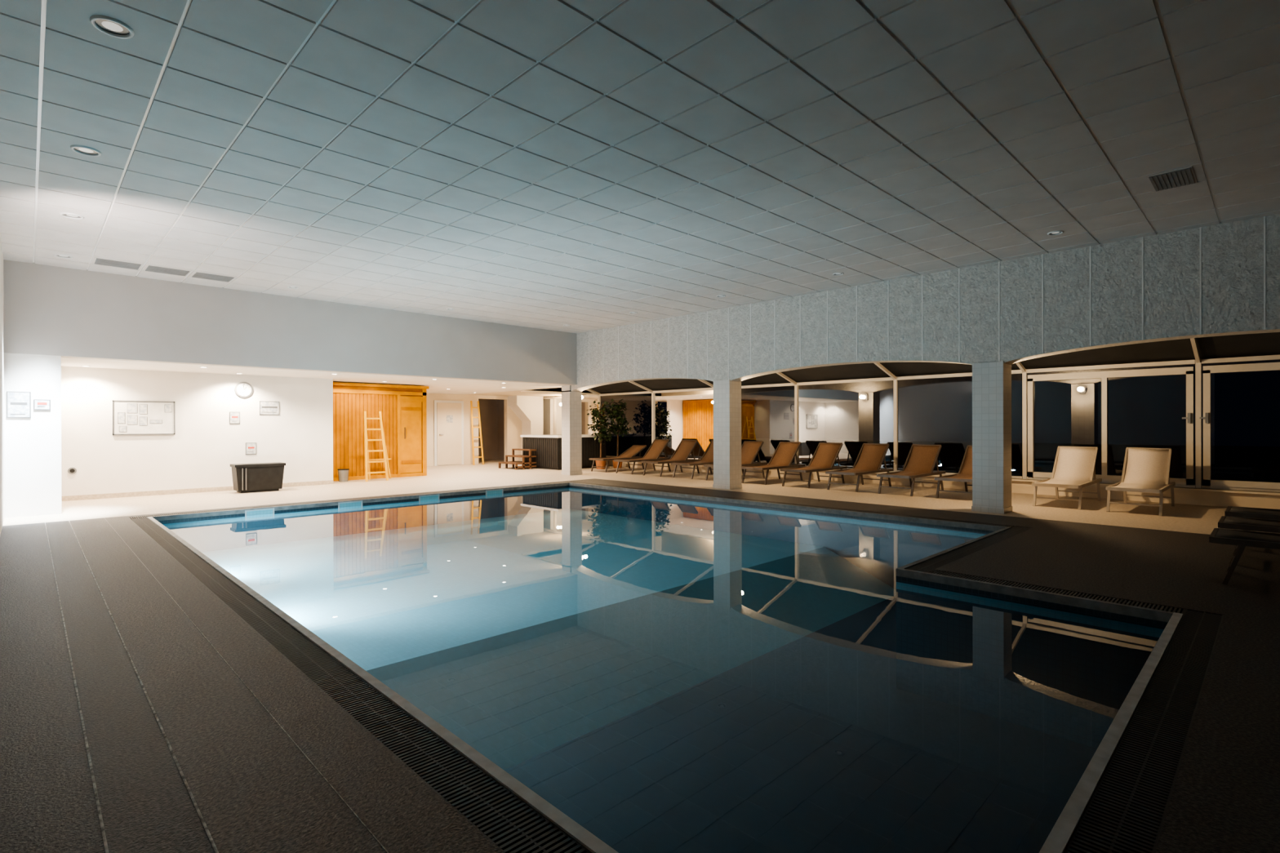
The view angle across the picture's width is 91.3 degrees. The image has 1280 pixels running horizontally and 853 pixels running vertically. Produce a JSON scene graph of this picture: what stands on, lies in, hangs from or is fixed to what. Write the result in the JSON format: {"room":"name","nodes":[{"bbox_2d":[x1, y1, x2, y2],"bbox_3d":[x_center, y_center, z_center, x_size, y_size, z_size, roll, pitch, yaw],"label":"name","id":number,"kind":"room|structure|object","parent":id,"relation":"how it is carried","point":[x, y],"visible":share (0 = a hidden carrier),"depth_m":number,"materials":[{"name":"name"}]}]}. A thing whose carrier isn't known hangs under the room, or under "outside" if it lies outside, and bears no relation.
{"room":"indoor swimming pool","nodes":[
{"label":"indoor swimming pool","id":0,"kind":"room"},
{"bbox_2d":[0,236,4,535],"bbox_3d":[-4.267,-0.606,3.870,0.200,3.887,19.500,0,0,-44],"label":"wall","id":1,"kind":"structure","parent":0,"point":[2,280],"depth_m":8.39,"materials":[{"name":"paint"}]},
{"bbox_2d":[4,352,61,517],"bbox_3d":[-9.882,0.130,10.190,0.614,2.424,2.210,0,0,-44],"label":"wall","id":2,"kind":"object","parent":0,"point":[33,445],"depth_m":9.40,"materials":[{"name":"white paint"}]},
{"bbox_2d":[6,391,31,417],"bbox_3d":[-9.215,-0.323,9.285,0.256,0.390,0.016,0,0,-44],"label":"poster","id":3,"kind":"object","parent":2,"relation":"attached to","point":[18,403],"visible":1,"depth_m":9.28,"materials":[{"name":"white paper"}]},
{"bbox_2d":[33,399,50,409],"bbox_3d":[-9.036,-0.329,9.460,0.185,0.160,0.016,0,0,-44],"label":"poster","id":4,"kind":"object","parent":2,"relation":"attached to","point":[38,404],"visible":1,"depth_m":9.46,"materials":[{"name":"white paper"}]},
{"bbox_2d":[61,366,333,496],"bbox_3d":[-8.835,0.124,12.902,4.676,2.424,0.200,0,0,-44],"label":"wall","id":5,"kind":"structure","parent":0,"point":[202,449],"depth_m":12.56,"materials":[{"name":"paint"}]},
{"bbox_2d":[67,467,76,474],"bbox_3d":[-10.278,0.802,11.330,0.120,0.120,0.025,0,0,-44],"label":"wall outlet","id":6,"kind":"object","parent":5,"relation":"attached to","point":[71,470],"visible":1,"depth_m":11.32,"materials":[{"name":"grey plastic"}]},
{"bbox_2d":[111,400,175,435],"bbox_3d":[-9.537,-0.166,12.049,0.950,0.650,0.035,0,0,-44],"label":"notice board","id":7,"kind":"object","parent":5,"relation":"attached to","point":[129,417],"visible":1,"depth_m":12.03,"materials":[{"name":"white paper"}]},
{"bbox_2d":[61,480,333,501],"bbox_3d":[-8.757,1.291,12.827,4.676,0.090,0.015,0,0,-44],"label":"baseboard","id":8,"kind":"structure","parent":5,"relation":"attached to","point":[68,498],"depth_m":12.28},
{"bbox_2d":[229,412,239,423],"bbox_3d":[-8.479,-0.180,13.098,0.190,0.250,0.016,0,0,-44],"label":"poster","id":9,"kind":"object","parent":5,"relation":"attached to","point":[234,417],"visible":1,"depth_m":13.09,"materials":[{"name":"white paper"}]},
{"bbox_2d":[234,382,253,397],"bbox_3d":[-8.353,-0.776,13.203,0.330,0.330,0.043,0,0,-44],"label":"wall clock","id":10,"kind":"object","parent":5,"relation":"attached to","point":[242,389],"visible":1,"depth_m":13.19,"materials":[{"name":"grey metal"}]},
{"bbox_2d":[245,442,256,454],"bbox_3d":[-8.267,0.469,13.306,0.200,0.250,0.016,0,0,-44],"label":"poster","id":11,"kind":"object","parent":5,"relation":"attached to","point":[251,447],"visible":1,"depth_m":13.30,"materials":[{"name":"white paper"}]},
{"bbox_2d":[259,400,279,414],"bbox_3d":[-8.019,-0.400,13.549,0.380,0.295,0.016,0,0,-44],"label":"poster","id":12,"kind":"object","parent":5,"relation":"attached to","point":[266,407],"visible":1,"depth_m":13.54,"materials":[{"name":"white paper"}]},
{"bbox_2d":[3,259,577,385],"bbox_3d":[-5.463,-1.829,13.120,11.040,1.463,0.250,0,0,-44],"label":"wall","id":13,"kind":"structure","parent":0,"point":[63,312],"depth_m":11.38,"materials":[{"name":"paint"}]},
{"bbox_2d":[61,357,599,396],"bbox_3d":[-6.672,-1.174,16.644,14.240,0.150,6.480,0,0,-44],"label":"ceiling","id":14,"kind":"structure","parent":0,"point":[457,386],"depth_m":14.02,"materials":[{"name":"paint"}]},
{"bbox_2d":[426,393,521,466],"bbox_3d":[-6.311,0.104,21.670,6.700,2.424,0.200,0,0,-44],"label":"wall","id":15,"kind":"structure","parent":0,"point":[513,424],"depth_m":21.92,"materials":[{"name":"white paint"}]},
{"bbox_2d":[434,400,463,466],"bbox_3d":[-6.476,0.217,21.288,1.070,2.200,0.112,0,0,-44],"label":"door","id":16,"kind":"structure","parent":15,"relation":"in","point":[448,415],"depth_m":21.26,"materials":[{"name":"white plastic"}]},
{"bbox_2d":[542,396,555,434],"bbox_3d":[-3.512,-0.034,23.456,0.080,2.139,1.105,0,0,-44],"label":"window","id":17,"kind":"structure","parent":15,"relation":"in","point":[548,402],"depth_m":23.35,"materials":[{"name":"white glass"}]},
{"bbox_2d":[478,399,504,460],"bbox_3d":[-5.831,0.050,23.610,2.300,2.524,1.900,0,0,-44],"label":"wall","id":18,"kind":"structure","parent":0,"point":[491,411],"depth_m":24.72,"materials":[{"name":"brown wood"}]},
{"bbox_2d":[896,368,1027,479],"bbox_3d":[6.639,-0.044,13.088,0.080,2.139,2.545,0,0,-44],"label":"window","id":19,"kind":"structure","parent":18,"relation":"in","point":[1024,375],"depth_m":12.20,"materials":[{"name":"white metal"}]},
{"bbox_2d":[1026,359,1201,488],"bbox_3d":[8.387,-0.045,11.252,0.150,2.139,2.535,0,0,-44],"label":"door","id":20,"kind":"structure","parent":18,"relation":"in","point":[1188,482],"depth_m":11.10,"materials":[{"name":"grey metal"}]},
{"bbox_2d":[1199,355,1279,492],"bbox_3d":[10.157,-0.047,9.444,0.150,2.139,2.555,0,0,-44],"label":"door","id":21,"kind":"structure","parent":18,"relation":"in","point":[1208,483],"depth_m":10.13,"materials":[{"name":"grey metal"}]},
{"bbox_2d":[507,395,543,461],"bbox_3d":[-4.227,0.097,23.151,1.150,2.424,0.600,0,0,-44],"label":"wall","id":22,"kind":"structure","parent":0,"point":[529,409],"depth_m":23.03,"materials":[{"name":"white paint"}]},
{"bbox_2d":[520,386,599,395],"bbox_3d":[-1.540,-1.579,19.220,3.100,1.026,2.880,0,0,-44],"label":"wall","id":23,"kind":"structure","parent":0,"point":[551,391],"depth_m":19.85,"materials":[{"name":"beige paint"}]},
{"bbox_2d":[554,395,600,434],"bbox_3d":[-2.235,-0.035,22.152,0.080,2.139,2.555,0,0,-44],"label":"window","id":24,"kind":"structure","parent":23,"relation":"in","point":[587,401],"depth_m":21.83,"materials":[{"name":"clear glass"}]},
{"bbox_2d":[599,391,654,457],"bbox_3d":[-0.455,-0.037,20.334,0.080,2.139,2.545,0,0,-44],"label":"window","id":25,"kind":"structure","parent":23,"relation":"in","point":[645,392],"depth_m":19.51,"materials":[{"name":"white metal"}]},
{"bbox_2d":[653,387,713,459],"bbox_3d":[1.319,-0.039,18.522,0.080,2.139,2.535,0,0,-44],"label":"window","id":26,"kind":"structure","parent":23,"relation":"in","point":[679,415],"depth_m":18.54,"materials":[{"name":"clear glass"}]},
{"bbox_2d":[0,0,1279,333],"bbox_3d":[0.471,-2.541,7.020,10.990,0.150,17.370,0,0,-44],"label":"ceiling","id":27,"kind":"structure","parent":0,"point":[583,165],"depth_m":5.34,"materials":[{"name":"white tile"}]},
{"bbox_2d":[53,253,73,258],"bbox_3d":[-8.269,-2.441,8.980,0.213,0.012,0.212,0,0,-44],"label":"recessed light","id":28,"kind":"object","parent":27,"relation":"in","point":[60,255],"depth_m":8.97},
{"bbox_2d":[59,212,84,219],"bbox_3d":[-6.590,-2.442,7.265,0.213,0.012,0.212,0,0,-44],"label":"recessed light","id":29,"kind":"object","parent":27,"relation":"in","point":[71,215],"depth_m":7.27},
{"bbox_2d":[70,144,102,156],"bbox_3d":[-4.911,-2.444,5.550,0.213,0.012,0.212,0,0,-44],"label":"recessed light","id":30,"kind":"object","parent":27,"relation":"in","point":[85,150],"depth_m":5.56,"materials":[{"name":"white metal"}]},
{"bbox_2d":[89,14,134,38],"bbox_3d":[-3.232,-2.446,3.835,0.213,0.012,0.212,0,0,-44],"label":"recessed light","id":31,"kind":"object","parent":27,"relation":"in","point":[110,26],"depth_m":3.84,"materials":[{"name":"white metal"}]},
{"bbox_2d":[92,257,142,269],"bbox_3d":[-7.841,-2.442,9.400,0.550,0.014,0.450,0,0,-44],"label":"ceiling vent","id":32,"kind":"object","parent":27,"relation":"in","point":[102,261],"depth_m":9.38,"materials":[{"name":"white metal"}]},
{"bbox_2d":[143,264,191,275],"bbox_3d":[-7.412,-2.443,9.819,0.550,0.014,0.450,0,0,-44],"label":"ceiling vent","id":33,"kind":"object","parent":27,"relation":"in","point":[148,268],"depth_m":9.78,"materials":[{"name":"white metal"}]},
{"bbox_2d":[190,271,235,281],"bbox_3d":[-6.983,-2.445,10.239,0.550,0.014,0.450,0,0,-44],"label":"ceiling vent","id":34,"kind":"object","parent":27,"relation":"in","point":[196,274],"depth_m":10.21,"materials":[{"name":"white metal"}]},
{"bbox_2d":[287,285,298,288],"bbox_3d":[-6.112,-2.449,11.022,0.175,0.012,0.175,0,0,-44],"label":"recessed light","id":35,"kind":"object","parent":27,"relation":"in","point":[289,286],"depth_m":11.02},
{"bbox_2d":[832,272,844,275],"bbox_3d":[3.213,-2.471,10.145,0.175,0.012,0.175,0,0,-44],"label":"recessed light","id":36,"kind":"object","parent":27,"relation":"in","point":[835,273],"depth_m":10.15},
{"bbox_2d":[1047,230,1063,235],"bbox_3d":[5.312,-2.473,8.001,0.175,0.012,0.175,0,0,-44],"label":"recessed light","id":37,"kind":"object","parent":27,"relation":"in","point":[1059,232],"depth_m":8.00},
{"bbox_2d":[1146,166,1197,191],"bbox_3d":[5.329,-2.470,6.269,0.560,0.014,0.340,0,0,-44],"label":"ceiling vent","id":38,"kind":"object","parent":27,"relation":"in","point":[1183,176],"depth_m":6.23,"materials":[{"name":"grey metal"}]},
{"bbox_2d":[0,459,1279,852],"bbox_3d":[-1.377,1.364,11.246,14.240,0.092,26.000,0,0,-44],"label":"floor","id":39,"kind":"structure","parent":0,"point":[140,713],"depth_m":3.20,"materials":[{"name":"tile"}]},
{"bbox_2d":[230,462,285,493],"bbox_3d":[-7.852,1.048,12.877,0.910,0.570,0.450,0,0,-44],"label":"planter box","id":40,"kind":"object","parent":39,"relation":"on","point":[255,477],"visible":1,"depth_m":12.72,"materials":[{"name":"black plastic"}]},
{"bbox_2d":[337,468,349,481],"bbox_3d":[-7.156,1.178,15.104,0.260,0.300,0.260,0,0,-44],"label":"waste bin","id":41,"kind":"object","parent":39,"relation":"on","point":[343,473],"visible":1,"depth_m":15.01,"materials":[{"name":"grey metal"}]},
{"bbox_2d":[364,411,391,481],"bbox_3d":[-6.469,0.477,15.496,0.825,1.709,0.527,0,0,-44],"label":"ladder","id":42,"kind":"object","parent":39,"relation":"on","point":[367,473],"visible":1,"depth_m":15.40,"materials":[{"name":"brown wood"}]},
{"bbox_2d":[333,382,429,481],"bbox_3d":[-7.281,0.126,16.586,2.600,2.400,2.010,0,0,-44],"label":"cabin","id":43,"kind":"object","parent":39,"relation":"on","point":[403,408],"visible":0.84,"depth_m":15.99,"materials":[{"name":"brown wood"}]},
{"bbox_2d":[470,400,484,465],"bbox_3d":[-5.623,0.215,21.540,0.410,2.204,0.280,0,0,-44],"label":"ladder","id":44,"kind":"object","parent":39,"relation":"on","point":[471,403],"visible":1,"depth_m":21.52,"materials":[{"name":"brown wood"}]},
{"bbox_2d":[498,448,536,470],"bbox_3d":[-3.842,1.013,19.609,0.740,0.600,1.000,0,0,-44],"label":"steps","id":45,"kind":"structure","parent":39,"relation":"on","point":[513,455],"depth_m":19.43,"materials":[{"name":"brown wood"}]},
{"bbox_2d":[520,434,605,470],"bbox_3d":[-2.436,0.789,20.145,2.000,1.040,2.000,0,0,-44],"label":"hot tub","id":46,"kind":"object","parent":39,"relation":"on","point":[548,452],"visible":0.72,"depth_m":19.50,"materials":[{"name":"black plastic"}]},
{"bbox_2d":[561,385,582,475],"bbox_3d":[-1.866,0.100,17.094,0.430,2.424,0.380,0,0,-44],"label":"column","id":47,"kind":"structure","parent":39,"relation":"on","point":[571,404],"depth_m":16.96,"materials":[{"name":"tile"}]},
{"bbox_2d":[586,400,612,469],"bbox_3d":[-1.214,0.242,19.244,0.854,2.131,0.794,0,0,-44],"label":"potted ficus","id":48,"kind":"object","parent":39,"relation":"on","point":[602,425],"visible":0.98,"depth_m":19.17,"materials":[{"name":"plant"}]},
{"bbox_2d":[589,444,646,472],"bbox_3d":[-0.630,0.941,18.625,1.783,0.740,0.655,0,0,-44],"label":"sun lounger","id":49,"kind":"object","parent":39,"relation":"on","point":[632,451],"visible":0.94,"depth_m":18.84,"materials":[{"name":"brown fabric"}]},
{"bbox_2d":[606,398,631,468],"bbox_3d":[-0.726,0.211,19.729,0.837,2.188,0.901,0,0,-44],"label":"potted ficus","id":50,"kind":"object","parent":39,"relation":"on","point":[615,412],"visible":0.95,"depth_m":19.63,"materials":[{"name":"plant"}]},
{"bbox_2d":[613,439,671,474],"bbox_3d":[0.124,0.844,17.852,1.780,0.934,0.655,0,0,-44],"label":"sun lounger","id":51,"kind":"object","parent":39,"relation":"on","point":[656,448],"visible":0.95,"depth_m":18.09,"materials":[{"name":"brown fabric"}]},
{"bbox_2d":[157,485,1168,852],"bbox_3d":[-0.541,1.902,7.954,7.726,1.040,11.083,0,0,-44],"label":"swimming pool","id":52,"kind":"object","parent":39,"relation":"in","point":[668,674],"visible":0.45,"depth_m":5.55,"materials":[{"name":"liquid"}]},
{"bbox_2d":[244,507,274,519],"bbox_3d":[-6.181,1.421,10.178,0.420,0.155,0.012,0,0,-44],"label":"skimmer","id":53,"kind":"object","parent":52,"relation":"attached to","point":[263,513],"visible":1,"depth_m":10.17,"materials":[{"name":"plastic"}]},
{"bbox_2d":[337,500,362,511],"bbox_3d":[-5.166,1.417,11.172,0.420,0.155,0.012,0,0,-44],"label":"skimmer","id":54,"kind":"object","parent":52,"relation":"attached to","point":[351,505],"visible":1,"depth_m":11.17,"materials":[{"name":"plastic"}]},
{"bbox_2d":[418,493,439,503],"bbox_3d":[-4.109,1.413,12.207,0.420,0.155,0.012,0,0,-44],"label":"skimmer","id":55,"kind":"object","parent":52,"relation":"attached to","point":[428,496],"visible":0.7,"depth_m":12.19,"materials":[{"name":"plastic"}]},
{"bbox_2d":[485,488,503,494],"bbox_3d":[-3.072,1.408,13.222,0.420,0.155,0.012,0,0,-44],"label":"skimmer","id":56,"kind":"object","parent":52,"relation":"attached to","point":[497,491],"visible":0.59,"depth_m":13.22,"materials":[{"name":"plastic"}]},
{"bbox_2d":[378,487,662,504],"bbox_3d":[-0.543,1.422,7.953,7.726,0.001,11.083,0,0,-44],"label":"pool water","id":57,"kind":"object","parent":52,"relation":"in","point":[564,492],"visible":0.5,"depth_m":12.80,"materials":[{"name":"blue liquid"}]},
{"bbox_2d":[146,482,1182,852],"bbox_3d":[-0.543,1.349,7.953,7.826,0.066,11.183,0,0,-44],"label":"pool coping","id":58,"kind":"object","parent":39,"relation":"on","point":[1059,837],"visible":0.81,"depth_m":3.73},
{"bbox_2d":[640,440,700,476],"bbox_3d":[0.880,0.843,17.080,1.780,0.934,0.655,0,0,-44],"label":"sun lounger","id":59,"kind":"object","parent":39,"relation":"on","point":[682,454],"visible":0.97,"depth_m":17.31,"materials":[{"name":"brown fabric"}]},
{"bbox_2d":[128,481,1223,852],"bbox_3d":[-0.543,1.338,7.953,8.226,0.028,11.583,0,0,-44],"label":"grate","id":60,"kind":"object","parent":39,"relation":"on","point":[1126,812],"visible":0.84,"depth_m":2.71,"materials":[{"name":"grey metal"}]},
{"bbox_2d":[671,440,713,479],"bbox_3d":[1.635,0.842,16.308,1.780,0.934,0.655,0,0,-44],"label":"sun lounger","id":61,"kind":"object","parent":39,"relation":"on","point":[707,458],"visible":0.63,"depth_m":16.40,"materials":[{"name":"brown fabric"}]},
{"bbox_2d":[712,379,742,489],"bbox_3d":[1.856,0.168,13.293,0.430,2.280,0.450,0,0,-44],"label":"column","id":62,"kind":"structure","parent":39,"relation":"on","point":[726,393],"depth_m":13.15,"materials":[{"name":"tile"}]},
{"bbox_2d":[703,440,767,479],"bbox_3d":[2.391,0.842,15.537,1.780,0.934,0.655,0,0,-44],"label":"sun lounger","id":63,"kind":"object","parent":39,"relation":"on","point":[749,449],"visible":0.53,"depth_m":15.81,"materials":[{"name":"brown fabric"}]},
{"bbox_2d":[741,441,804,484],"bbox_3d":[3.146,0.841,14.765,1.780,0.934,0.655,0,0,-44],"label":"sun lounger","id":64,"kind":"object","parent":39,"relation":"on","point":[783,457],"visible":0.94,"depth_m":15.00,"materials":[{"name":"brown fabric"}]},
{"bbox_2d":[780,442,847,488],"bbox_3d":[3.902,0.840,13.993,1.780,0.934,0.655,0,0,-44],"label":"sun lounger","id":65,"kind":"object","parent":39,"relation":"on","point":[824,459],"visible":0.98,"depth_m":14.23,"materials":[{"name":"brown fabric"}]},
{"bbox_2d":[825,443,893,492],"bbox_3d":[4.657,0.839,13.222,1.780,0.934,0.655,0,0,-44],"label":"sun lounger","id":66,"kind":"object","parent":39,"relation":"on","point":[869,460],"visible":0.98,"depth_m":13.46,"materials":[{"name":"brown fabric"}]},
{"bbox_2d":[876,444,945,496],"bbox_3d":[5.413,0.839,12.450,1.780,0.934,0.655,0,0,-44],"label":"sun lounger","id":67,"kind":"object","parent":39,"relation":"on","point":[922,459],"visible":0.99,"depth_m":12.69,"materials":[{"name":"brown fabric"}]},
{"bbox_2d":[934,444,972,498],"bbox_3d":[6.168,0.838,11.678,1.780,0.934,0.655,0,0,-44],"label":"sun lounger","id":68,"kind":"object","parent":39,"relation":"on","point":[965,473],"visible":0.45,"depth_m":11.91,"materials":[{"name":"brown fabric"}]},
{"bbox_2d":[971,361,1012,514],"bbox_3d":[5.424,0.165,9.648,0.430,2.280,0.450,0,0,-44],"label":"column","id":69,"kind":"structure","parent":39,"relation":"on","point":[991,381],"depth_m":9.50,"materials":[{"name":"tile"}]},
{"bbox_2d":[1031,445,1102,509],"bbox_3d":[7.239,0.828,10.585,1.780,0.951,0.655,0,0,-44],"label":"sun lounger","id":70,"kind":"object","parent":39,"relation":"on","point":[1073,467],"visible":1,"depth_m":10.83,"materials":[{"name":"beige fabric"}]},
{"bbox_2d":[1106,447,1175,515],"bbox_3d":[7.924,0.828,9.884,1.780,0.951,0.655,0,0,-44],"label":"sun lounger","id":71,"kind":"object","parent":39,"relation":"on","point":[1145,469],"visible":1,"depth_m":10.13,"materials":[{"name":"beige fabric"}]},
{"bbox_2d":[1208,528,1279,584],"bbox_3d":[5.660,0.993,4.844,0.655,0.646,1.825,0,0,-44],"label":"sun lounger","id":72,"kind":"object","parent":39,"relation":"on","point":[1242,538],"visible":1,"depth_m":5.22,"materials":[{"name":"brown metal"}]},
{"bbox_2d":[1217,515,1279,564],"bbox_3d":[6.424,0.990,5.592,0.655,0.646,1.825,0,0,-44],"label":"sun lounger","id":73,"kind":"object","parent":39,"relation":"on","point":[1225,522],"visible":0.74,"depth_m":5.99,"materials":[{"name":"brown metal"}]},
{"bbox_2d":[1224,506,1279,547],"bbox_3d":[7.210,0.987,6.362,0.655,0.646,1.825,0,0,-44],"label":"sun lounger","id":74,"kind":"object","parent":39,"relation":"on","point":[1231,511],"visible":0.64,"depth_m":6.76,"materials":[{"name":"brown metal"}]},
{"bbox_2d":[741,382,798,464],"bbox_3d":[3.092,-0.040,16.711,0.080,2.139,2.545,0,0,-44],"label":"window","id":75,"kind":"structure","parent":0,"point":[796,422],"depth_m":15.82,"materials":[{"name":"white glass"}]},
{"bbox_2d":[796,376,897,472],"bbox_3d":[4.866,-0.042,14.899,0.080,2.139,2.535,0,0,-44],"label":"window","id":76,"kind":"structure","parent":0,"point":[895,381],"depth_m":14.03,"materials":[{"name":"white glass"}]},
{"bbox_2d":[571,213,1279,391],"bbox_3d":[4.326,-1.762,10.758,0.355,1.637,17.320,0,0,-44],"label":"wall","id":77,"kind":"structure","parent":0,"point":[1220,279],"depth_m":9.48,"materials":[{"name":"concrete"}]},
{"bbox_2d":[586,332,1279,395],"bbox_3d":[4.649,-1.574,12.964,3.209,1.069,20.330,0,0,-44],"label":"roof","id":78,"kind":"structure","parent":0,"point":[1258,344],"depth_m":11.73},
{"bbox_2d":[605,460,1279,509],"bbox_3d":[4.380,1.164,15.343,0.320,0.270,23.800,0,0,-44],"label":"floor","id":79,"kind":"structure","parent":0,"point":[1184,495],"depth_m":11.36,"materials":[{"name":"beige tile"}]},
{"label":"outside","id":80,"kind":"structure","parent":0,"visible":0},
{"bbox_2d":[605,436,1279,484],"bbox_3d":[19.454,1.485,33.039,45.980,0.100,100.000,0,0,-44],"label":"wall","id":81,"kind":"structure","parent":80,"point":[1249,464],"depth_m":30.91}
]}

